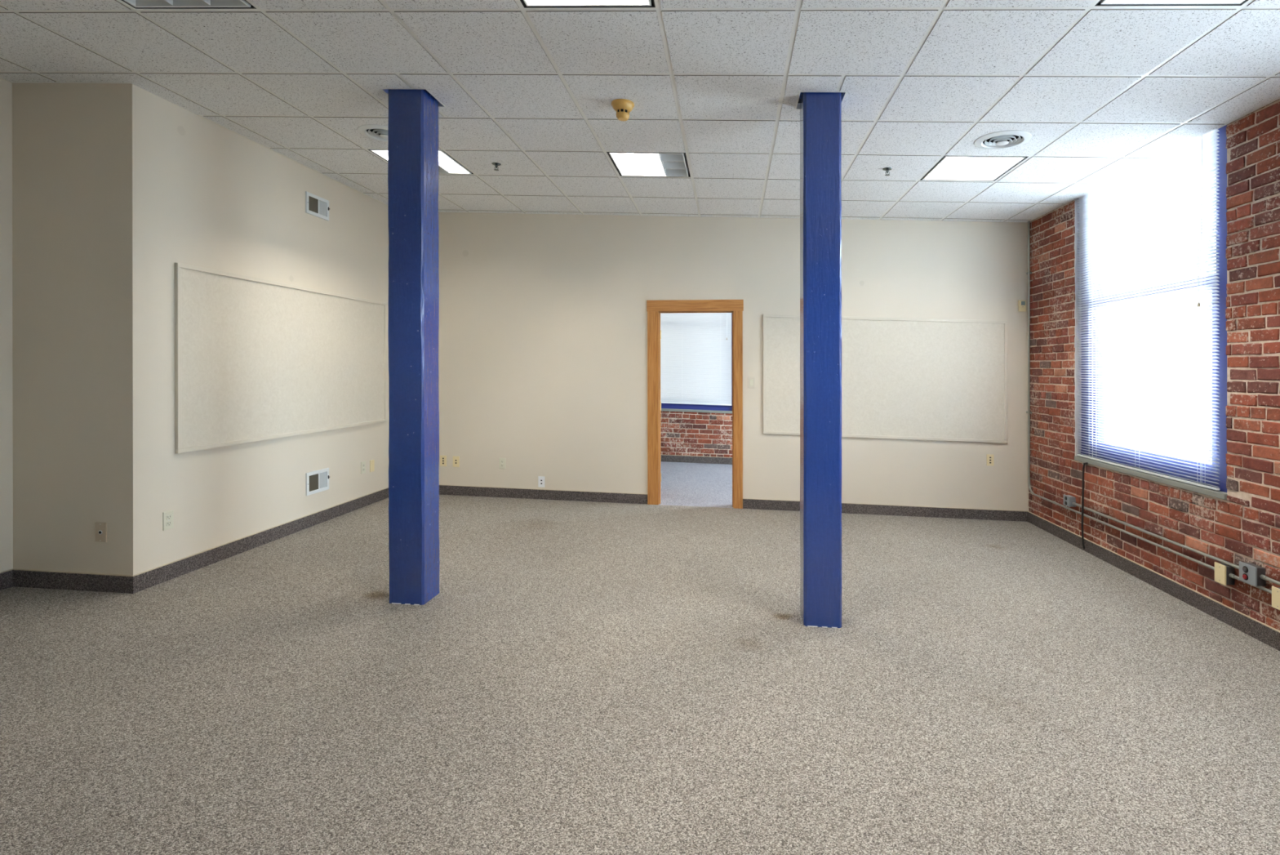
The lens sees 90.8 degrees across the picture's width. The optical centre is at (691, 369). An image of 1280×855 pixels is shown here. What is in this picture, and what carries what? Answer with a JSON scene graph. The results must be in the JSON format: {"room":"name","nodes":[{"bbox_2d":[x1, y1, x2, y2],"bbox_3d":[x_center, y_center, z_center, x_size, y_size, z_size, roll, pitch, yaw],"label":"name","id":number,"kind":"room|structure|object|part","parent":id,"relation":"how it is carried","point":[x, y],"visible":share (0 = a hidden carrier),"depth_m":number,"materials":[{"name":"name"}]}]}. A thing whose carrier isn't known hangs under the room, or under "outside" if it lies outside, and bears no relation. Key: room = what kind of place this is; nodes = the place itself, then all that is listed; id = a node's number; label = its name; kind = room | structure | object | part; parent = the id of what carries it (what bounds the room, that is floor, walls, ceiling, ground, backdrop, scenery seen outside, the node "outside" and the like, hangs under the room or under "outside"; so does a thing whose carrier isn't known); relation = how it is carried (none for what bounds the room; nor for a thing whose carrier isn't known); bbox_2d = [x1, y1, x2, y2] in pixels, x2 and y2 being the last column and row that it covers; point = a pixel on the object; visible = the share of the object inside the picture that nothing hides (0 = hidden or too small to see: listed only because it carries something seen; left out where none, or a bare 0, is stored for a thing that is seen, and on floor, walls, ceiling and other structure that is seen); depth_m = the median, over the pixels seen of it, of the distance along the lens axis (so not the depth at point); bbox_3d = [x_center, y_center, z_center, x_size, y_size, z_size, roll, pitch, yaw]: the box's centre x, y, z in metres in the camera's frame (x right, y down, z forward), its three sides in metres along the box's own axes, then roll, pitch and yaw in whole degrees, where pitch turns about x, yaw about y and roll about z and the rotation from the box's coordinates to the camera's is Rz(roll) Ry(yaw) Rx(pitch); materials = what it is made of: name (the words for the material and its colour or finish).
{"room":"empty office room","nodes":[
{"label":"empty office room","id":0,"kind":"room"},
{"bbox_2d":[0,78,13,571],"bbox_3d":[-4.351,-0.354,0.260,0.140,3.305,7.272,0,0,4],"label":"wall","id":1,"kind":"structure","parent":0,"point":[6,87],"depth_m":3.73,"materials":[{"name":"beige paint"}]},
{"bbox_2d":[0,568,13,590],"bbox_3d":[-4.278,1.246,0.192,0.012,0.105,7.142,0,0,4],"label":"baseboard","id":2,"kind":"structure","parent":1,"relation":"attached to","point":[6,576],"depth_m":3.72,"materials":[{"name":"carpet"}]},
{"bbox_2d":[12,83,114,573],"bbox_3d":[-3.749,-0.345,3.806,0.664,3.322,0.120,0,0,4],"label":"wall","id":3,"kind":"structure","parent":0,"point":[63,133],"depth_m":3.75,"materials":[{"name":"beige paint"}]},
{"bbox_2d":[12,568,134,593],"bbox_3d":[-3.676,1.255,3.737,0.773,0.130,0.012,0,0,4],"label":"baseboard","id":4,"kind":"structure","parent":3,"relation":"attached to","point":[45,579],"depth_m":3.73,"materials":[{"name":"carpet"}]},
{"bbox_2d":[94,521,106,542],"bbox_3d":[-3.499,0.963,3.728,0.070,0.116,0.012,0,0,4],"label":"cable plate","id":5,"kind":"object","parent":3,"relation":"attached to","point":[100,528],"visible":1,"depth_m":3.73,"materials":[{"name":"beige plastic"}]},
{"bbox_2d":[113,83,389,574],"bbox_3d":[-3.264,-0.334,5.292,0.120,3.304,3.146,0,0,4],"label":"wall","id":6,"kind":"structure","parent":0,"point":[188,188],"depth_m":4.24,"materials":[{"name":"beige paint"}]},
{"bbox_2d":[162,510,173,530],"bbox_3d":[-3.283,0.946,3.948,0.012,0.114,0.070,0,0,4],"label":"wall outlet","id":7,"kind":"object","parent":6,"relation":"attached to","point":[168,516],"visible":1,"depth_m":3.94,"materials":[{"name":"beige plastic"}]},
{"bbox_2d":[166,514,171,519],"bbox_3d":[-3.280,0.926,3.948,0.004,0.027,0.033,0,0,4],"label":"receptacle","id":8,"kind":"object","parent":7,"relation":"attached to","point":[168,516],"depth_m":3.95,"materials":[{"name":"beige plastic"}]},
{"bbox_2d":[166,520,171,525],"bbox_3d":[-3.280,0.965,3.948,0.004,0.027,0.033,0,0,4],"label":"receptacle","id":9,"kind":"object","parent":7,"relation":"attached to","point":[168,522],"depth_m":3.95,"materials":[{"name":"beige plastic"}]},
{"bbox_2d":[134,487,388,592],"bbox_3d":[-3.201,1.266,5.229,0.012,0.105,3.026,0,0,4],"label":"baseboard","id":10,"kind":"structure","parent":6,"relation":"attached to","point":[153,576],"depth_m":4.56,"materials":[{"name":"carpet"}]},
{"bbox_2d":[174,262,386,453],"bbox_3d":[-3.198,-0.075,5.212,0.022,1.214,2.434,0,0,4],"label":"board","id":11,"kind":"object","parent":6,"relation":"attached to","point":[256,359],"visible":1,"depth_m":4.77,"materials":[{"name":"beige plastic"}]},
{"bbox_2d":[305,467,329,495],"bbox_3d":[-3.185,0.954,5.374,0.026,0.188,0.290,0,0,4],"label":"air vent","id":12,"kind":"object","parent":6,"relation":"in","point":[317,481],"visible":1,"depth_m":5.36,"materials":[{"name":"white metal"}]},
{"bbox_3d":[-3.190,0.954,5.441,0.005,0.132,0.101,0,0,4],"label":"damper panel","id":13,"kind":"part","parent":12,"relation":"part of","materials":[{"name":"grey metal"}]},
{"bbox_2d":[305,191,329,220],"bbox_3d":[-3.187,-1.394,5.376,0.026,0.176,0.294,0,0,4],"label":"air vent","id":14,"kind":"object","parent":6,"relation":"in","point":[316,206],"visible":1,"depth_m":5.36,"materials":[{"name":"white metal"}]},
{"bbox_3d":[-3.193,-1.394,5.443,0.005,0.120,0.105,0,0,4],"label":"damper panel","id":15,"kind":"part","parent":14,"relation":"part of","materials":[{"name":"grey metal"}]},
{"bbox_2d":[360,461,365,473],"bbox_3d":[-3.153,0.941,6.046,0.012,0.114,0.070,0,0,4],"label":"wall outlet","id":16,"kind":"object","parent":6,"relation":"attached to","point":[363,463],"visible":1,"depth_m":6.04,"materials":[{"name":"beige plastic"}]},
{"bbox_2d":[369,459,374,471],"bbox_3d":[-3.145,0.948,6.197,0.010,0.114,0.070,0,0,4],"label":"cover plate","id":17,"kind":"object","parent":6,"relation":"attached to","point":[372,461],"visible":1,"depth_m":6.19,"materials":[{"name":"beige plastic"}]},
{"bbox_2d":[0,461,1279,854],"bbox_3d":[-0.409,1.490,3.017,7.983,0.418,13.660,0,0,4],"label":"floor","id":18,"kind":"structure","parent":0,"point":[579,677],"depth_m":2.71,"materials":[{"name":"grey carpet"}]},
{"bbox_2d":[387,88,439,604],"bbox_3d":[-1.665,-0.283,3.784,0.213,3.317,0.216,0,0,4],"label":"support post","id":19,"kind":"object","parent":18,"relation":"on","point":[413,114],"visible":0.93,"depth_m":3.68,"materials":[{"name":"blue paint"}]},
{"bbox_2d":[800,92,841,627],"bbox_3d":[0.747,-0.204,3.643,0.216,3.317,0.208,0,0,4],"label":"support post","id":20,"kind":"object","parent":18,"relation":"on","point":[820,113],"visible":0.94,"depth_m":3.54,"materials":[{"name":"blue paint"}]},
{"bbox_2d":[0,0,1279,222],"bbox_3d":[-0.558,-1.595,1.480,7.283,0.250,10.178,0,0,4],"label":"ceiling","id":21,"kind":"structure","parent":0,"point":[1102,94],"depth_m":3.48,"materials":[{"name":"tile"}]},
{"bbox_2d":[121,0,256,8],"bbox_3d":[-2.292,-1.721,2.595,0.585,0.156,0.585,0,0,4],"label":"ceiling light","id":22,"kind":"object","parent":21,"relation":"attached to","point":[136,4],"visible":0.93,"depth_m":2.87,"materials":[{"name":"white metal"}]},
{"bbox_2d":[357,124,388,142],"bbox_3d":[-2.145,-1.670,4.408,0.352,0.091,0.352,0,0,4],"label":"ceiling vent","id":23,"kind":"object","parent":21,"relation":"in","point":[378,132],"visible":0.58,"depth_m":4.36,"materials":[{"name":"white metal"}]},
{"bbox_2d":[368,149,473,173],"bbox_3d":[-2.141,-1.723,5.029,0.585,0.156,0.585,0,0,4],"label":"ceiling light","id":24,"kind":"object","parent":21,"relation":"attached to","point":[447,164],"visible":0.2,"depth_m":5.10,"materials":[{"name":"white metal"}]},
{"bbox_2d":[491,162,501,170],"bbox_3d":[-1.549,-1.610,4.999,0.072,0.051,0.072,0,0,4],"label":"sprinkler","id":25,"kind":"object","parent":21,"relation":"attached to","point":[495,164],"visible":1,"depth_m":4.99,"materials":[{"name":"silver metal"}]},
{"bbox_2d":[520,0,655,8],"bbox_3d":[-0.467,-1.662,2.482,0.585,0.156,0.585,0,0,4],"label":"ceiling light","id":26,"kind":"object","parent":21,"relation":"attached to","point":[526,3],"visible":1,"depth_m":2.75,"materials":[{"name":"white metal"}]},
{"bbox_2d":[611,98,634,121],"bbox_3d":[-0.410,-1.546,3.771,0.138,0.100,0.138,0,0,4],"label":"smoke detector","id":27,"kind":"object","parent":21,"relation":"attached to","point":[623,107],"visible":1,"depth_m":3.74,"materials":[{"name":"plastic"}]},
{"bbox_2d":[606,151,690,177],"bbox_3d":[-0.316,-1.664,4.916,0.585,0.156,0.585,0,0,4],"label":"ceiling light","id":28,"kind":"object","parent":21,"relation":"attached to","point":[626,163],"visible":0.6,"depth_m":5.00,"materials":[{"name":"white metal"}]},
{"bbox_2d":[882,167,892,176],"bbox_3d":[1.500,-1.510,4.810,0.072,0.051,0.072,0,0,4],"label":"sprinkler","id":29,"kind":"object","parent":21,"relation":"attached to","point":[886,169],"visible":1,"depth_m":4.80,"materials":[{"name":"silver metal"}]},
{"bbox_2d":[920,155,1027,181],"bbox_3d":[2.118,-1.585,4.765,0.585,0.156,0.585,0,0,4],"label":"ceiling light","id":30,"kind":"object","parent":21,"relation":"attached to","point":[977,168],"visible":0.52,"depth_m":4.84,"materials":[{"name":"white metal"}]},
{"bbox_2d":[973,130,1031,149],"bbox_3d":[2.055,-1.534,4.153,0.352,0.091,0.352,0,0,4],"label":"ceiling vent","id":31,"kind":"object","parent":21,"relation":"in","point":[1002,140],"visible":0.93,"depth_m":4.14,"materials":[{"name":"white metal"}]},
{"bbox_2d":[1095,0,1248,5],"bbox_3d":[1.967,-1.583,2.331,0.585,0.156,0.585,0,0,4],"label":"ceiling light","id":32,"kind":"object","parent":21,"relation":"attached to","point":[1102,2],"visible":1,"depth_m":2.60,"materials":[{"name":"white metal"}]},
{"bbox_2d":[120,0,1248,181],"bbox_3d":[-0.361,-2.258,3.061,8.083,0.421,13.960,0,0,4],"label":"ceiling lights","id":33,"kind":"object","parent":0,"point":[121,0],"depth_m":3.82},
{"bbox_2d":[660,410,732,457],"bbox_3d":[0.890,-0.362,9.657,5.428,3.782,0.361,0,0,4],"label":"wall","id":34,"kind":"structure","parent":0,"point":[682,433],"depth_m":9.53,"materials":[{"name":"red brick"}]},
{"bbox_2d":[660,312,732,413],"bbox_3d":[-0.197,-0.680,9.640,1.729,2.692,0.209,0,0,4],"label":"window","id":35,"kind":"structure","parent":34,"relation":"in","point":[664,406],"depth_m":9.55,"materials":[{"name":"blue paint"}]},
{"bbox_3d":[-0.201,-0.092,9.629,1.515,1.321,0.038,0,0,4],"label":"sash","id":36,"kind":"part","parent":35,"relation":"part of","materials":[{"name":"blue paint"}]},
{"bbox_2d":[660,312,731,405],"bbox_3d":[-0.201,-0.719,9.549,1.625,2.529,0.046,0,0,4],"label":"window blind","id":37,"kind":"object","parent":35,"relation":"attached to","point":[701,342],"visible":0.35,"depth_m":9.54,"materials":[{"name":"white"}]},
{"bbox_3d":[-0.199,0.512,9.559,1.625,0.067,0.025,0,0,4],"label":"rail","id":38,"kind":"part","parent":37,"relation":"part of","materials":[{"name":"white metal"}]},
{"bbox_3d":[-0.197,0.618,9.641,1.727,0.096,0.209,0,0,4],"label":"sill","id":39,"kind":"part","parent":35,"relation":"part of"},
{"bbox_2d":[660,454,732,464],"bbox_3d":[0.935,1.388,9.472,5.298,0.282,0.018,0,0,4],"label":"baseboard","id":40,"kind":"structure","parent":34,"relation":"attached to","point":[669,458],"depth_m":9.52,"materials":[{"name":"carpet"}]},
{"bbox_2d":[438,212,1029,511],"bbox_3d":[0.088,-0.229,6.600,6.650,3.523,0.120,0,0,4],"label":"wall","id":41,"kind":"structure","parent":0,"point":[543,327],"depth_m":6.58,"materials":[{"name":"beige paint"}]},
{"bbox_2d":[440,455,446,466],"bbox_3d":[-2.644,0.972,6.708,0.070,0.116,0.010,0,0,4],"label":"data plate","id":42,"kind":"object","parent":41,"relation":"attached to","point":[442,458],"visible":1,"depth_m":6.70,"materials":[{"name":"beige plastic"}]},
{"bbox_2d":[453,456,459,466],"bbox_3d":[-2.505,0.980,6.699,0.070,0.116,0.010,0,0,4],"label":"data plate","id":43,"kind":"object","parent":41,"relation":"attached to","point":[455,459],"visible":1,"depth_m":6.70,"materials":[{"name":"beige plastic"}]},
{"bbox_2d":[498,457,505,468],"bbox_3d":[-2.002,0.993,6.667,0.070,0.116,0.012,0,0,4],"label":"wall outlet","id":44,"kind":"object","parent":41,"relation":"attached to","point":[501,460],"visible":1,"depth_m":6.66,"materials":[{"name":"beige plastic"}]},
{"bbox_2d":[537,475,544,487],"bbox_3d":[-1.581,1.184,6.642,0.070,0.116,0.010,0,0,4],"label":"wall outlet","id":45,"kind":"object","parent":41,"relation":"attached to","point":[540,478],"visible":1,"depth_m":6.64,"materials":[{"name":"white plastic"}]},
{"bbox_2d":[439,484,647,503],"bbox_3d":[-1.784,1.308,6.652,2.664,0.194,0.012,0,0,4],"label":"baseboard","id":46,"kind":"structure","parent":41,"relation":"attached to","point":[456,490],"depth_m":6.63,"materials":[{"name":"carpet"}]},
{"bbox_2d":[660,330,661,481],"bbox_3d":[-0.450,0.392,7.036,0.102,2.006,0.799,0,0,-13],"label":"door","id":47,"kind":"structure","parent":41,"relation":"in","point":[660,331],"depth_m":6.68,"materials":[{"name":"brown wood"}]},
{"bbox_2d":[646,299,743,508],"bbox_3d":[0.044,0.357,6.601,1.003,2.158,0.162,0,0,4],"label":"trim","id":48,"kind":"structure","parent":41,"relation":"attached to","point":[654,308],"depth_m":6.54,"materials":[{"name":"brown wood"}]},
{"bbox_3d":[-0.399,0.401,6.561,0.112,2.013,0.019,0,0,4],"label":"casing","id":49,"kind":"part","parent":48,"relation":"part of","materials":[{"name":"brown wood"}]},
{"bbox_3d":[0.039,-0.664,6.531,1.003,0.116,0.023,0,0,4],"label":"head casing","id":50,"kind":"part","parent":48,"relation":"part of","materials":[{"name":"brown wood"}]},
{"bbox_3d":[0.485,0.414,6.506,0.093,2.042,0.019,0,0,4],"label":"casing","id":51,"kind":"part","parent":48,"relation":"part of","materials":[{"name":"brown wood"}]},
{"bbox_2d":[747,377,755,387],"bbox_3d":[0.623,0.134,6.503,0.070,0.116,0.013,0,0,4],"label":"light switch","id":52,"kind":"object","parent":41,"relation":"attached to","point":[751,380],"visible":1,"depth_m":6.50,"materials":[{"name":"beige paint"}]},
{"bbox_2d":[763,314,1007,443],"bbox_3d":[1.962,0.085,6.413,2.446,1.313,0.022,0,0,4],"label":"board","id":53,"kind":"object","parent":41,"relation":"attached to","point":[903,378],"visible":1,"depth_m":6.40,"materials":[{"name":"beige plastic"}]},
{"bbox_2d":[742,497,1027,521],"bbox_3d":[1.964,1.430,6.420,2.866,0.201,0.012,0,0,4],"label":"baseboard","id":54,"kind":"structure","parent":41,"relation":"attached to","point":[748,503],"depth_m":6.40,"materials":[{"name":"carpet"}]},
{"bbox_2d":[986,453,993,465],"bbox_3d":[3.022,0.913,6.356,0.070,0.116,0.010,0,0,4],"label":"data plate","id":55,"kind":"object","parent":41,"relation":"attached to","point":[989,456],"visible":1,"depth_m":6.35,"materials":[{"name":"beige plastic"}]},
{"bbox_2d":[1017,300,1026,311],"bbox_3d":[3.328,-0.641,6.324,0.072,0.118,0.036,0,0,4],"label":"thermostat","id":56,"kind":"object","parent":41,"relation":"attached to","point":[1021,304],"visible":1,"depth_m":6.31,"materials":[{"name":"beige plastic"}]},
{"bbox_2d":[1028,98,1279,630],"bbox_3d":[3.367,-0.262,2.857,0.381,3.612,13.610,0,0,4],"label":"wall","id":57,"kind":"structure","parent":0,"point":[1244,526],"depth_m":3.86,"materials":[{"name":"red brick"}]},
{"bbox_2d":[1063,493,1075,506],"bbox_3d":[3.318,1.150,5.517,0.059,0.092,0.108,0,0,4],"label":"outlet box","id":58,"kind":"object","parent":57,"relation":"attached to","point":[1068,500],"visible":1,"depth_m":5.48,"materials":[{"name":"grey metal"}]},
{"bbox_2d":[1027,221,1214,570],"bbox_3d":[3.294,-0.148,5.053,0.025,2.767,2.462,0,0,4],"label":"conduit","id":59,"kind":"object","parent":57,"relation":"attached to","point":[1166,548],"visible":0.87,"depth_m":6.26,"materials":[{"name":"grey metal"}]},
{"bbox_2d":[1074,125,1227,499],"bbox_3d":[3.383,-0.536,4.633,0.209,2.664,1.671,0,0,4],"label":"window","id":60,"kind":"structure","parent":57,"relation":"in","point":[1222,493],"depth_m":4.28,"materials":[{"name":"blue paint"}]},
{"bbox_2d":[1080,462,1088,548],"bbox_3d":[3.306,1.141,5.290,0.052,0.734,0.072,0,0,4],"label":"power cord","id":61,"kind":"object","parent":60,"relation":"hanging from","point":[1085,463],"visible":1,"depth_m":5.28,"materials":[{"name":"black rubber"}]},
{"bbox_3d":[3.410,-1.161,4.623,0.038,1.211,1.367,0,0,4],"label":"sash","id":62,"kind":"part","parent":60,"relation":"part of","materials":[{"name":"paint"}]},
{"bbox_2d":[1076,129,1219,490],"bbox_3d":[3.293,-0.542,4.665,0.047,2.576,1.561,0,0,4],"label":"window blind","id":63,"kind":"object","parent":60,"relation":"attached to","point":[1178,167],"visible":0.85,"depth_m":4.46,"materials":[{"name":"white plastic"}]},
{"bbox_3d":[3.336,-0.537,5.203,0.029,2.546,0.002,0,0,4],"label":"ladder cord","id":64,"kind":"part","parent":63,"relation":"part of","materials":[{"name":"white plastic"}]},
{"bbox_3d":[3.302,-0.537,4.656,0.029,2.546,0.002,0,0,4],"label":"ladder cord","id":65,"kind":"part","parent":63,"relation":"part of","materials":[{"name":"white fabric"}]},
{"bbox_3d":[3.304,0.739,4.665,0.025,0.014,1.561,0,0,4],"label":"rail","id":66,"kind":"part","parent":63,"relation":"part of","materials":[{"name":"white metal"}]},
{"bbox_3d":[3.239,-1.122,4.019,0.003,1.375,0.014,0,0,4],"label":"lift cord","id":67,"kind":"part","parent":63,"relation":"part of","materials":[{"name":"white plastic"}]},
{"bbox_3d":[3.263,-0.536,4.037,0.029,2.546,0.002,0,0,4],"label":"ladder cord","id":68,"kind":"part","parent":63,"relation":"part of","materials":[{"name":"white fabric"}]},
{"bbox_3d":[3.261,-0.536,4.010,0.029,2.546,0.002,0,0,4],"label":"ladder cord","id":69,"kind":"part","parent":63,"relation":"part of","materials":[{"name":"white fabric"}]},
{"bbox_3d":[3.384,0.773,4.633,0.209,0.045,1.669,0,0,4],"label":"sill","id":70,"kind":"part","parent":60,"relation":"part of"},
{"bbox_3d":[3.372,0.050,4.627,0.038,1.296,1.367,0,0,4],"label":"sash","id":71,"kind":"part","parent":60,"relation":"part of","materials":[{"name":"blue paint"}]},
{"bbox_2d":[1027,511,1279,650],"bbox_3d":[3.076,1.481,1.252,0.018,0.105,10.168,0,0,4],"label":"baseboard","id":72,"kind":"structure","parent":57,"relation":"attached to","point":[1268,634],"depth_m":4.24,"materials":[{"name":"rubber"}]},
{"bbox_2d":[1071,502,1239,568],"bbox_3d":[3.264,1.161,4.553,0.025,0.029,1.823,0,0,4],"label":"conduit","id":73,"kind":"object","parent":57,"relation":"attached to","point":[1073,503],"visible":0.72,"depth_m":4.31,"materials":[{"name":"grey metal"}]},
{"bbox_2d":[1214,561,1234,585],"bbox_3d":[3.210,1.227,3.785,0.060,0.116,0.082,0,0,4],"label":"junction box","id":74,"kind":"object","parent":57,"relation":"attached to","point":[1222,571],"visible":0.94,"depth_m":3.76,"materials":[{"name":"metal"}]},
{"bbox_2d":[1228,573,1271,594],"bbox_3d":[3.204,1.224,3.584,0.025,0.025,0.323,0,0,4],"label":"conduit","id":75,"kind":"object","parent":57,"relation":"attached to","point":[1230,575],"visible":0.63,"depth_m":3.56,"materials":[{"name":"grey metal"}]},
{"bbox_2d":[1239,560,1266,586],"bbox_3d":[3.194,1.163,3.584,0.068,0.109,0.118,0,0,4],"label":"switch box","id":76,"kind":"object","parent":57,"relation":"attached to","point":[1250,573],"visible":1,"depth_m":3.56,"materials":[{"name":"metal"}]},
{"bbox_2d":[1259,574,1279,585],"bbox_3d":[3.164,1.161,2.946,0.025,0.025,1.161,0,0,4],"label":"conduit","id":77,"kind":"object","parent":57,"relation":"attached to","point":[1262,576],"visible":1,"depth_m":3.47,"materials":[{"name":"grey metal"}]},
{"bbox_2d":[1271,586,1279,609],"bbox_3d":[3.185,1.234,3.383,0.060,0.112,0.079,0,0,4],"label":"junction box","id":78,"kind":"object","parent":57,"relation":"attached to","point":[1275,590],"visible":1,"depth_m":3.40,"materials":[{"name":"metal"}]}
]}

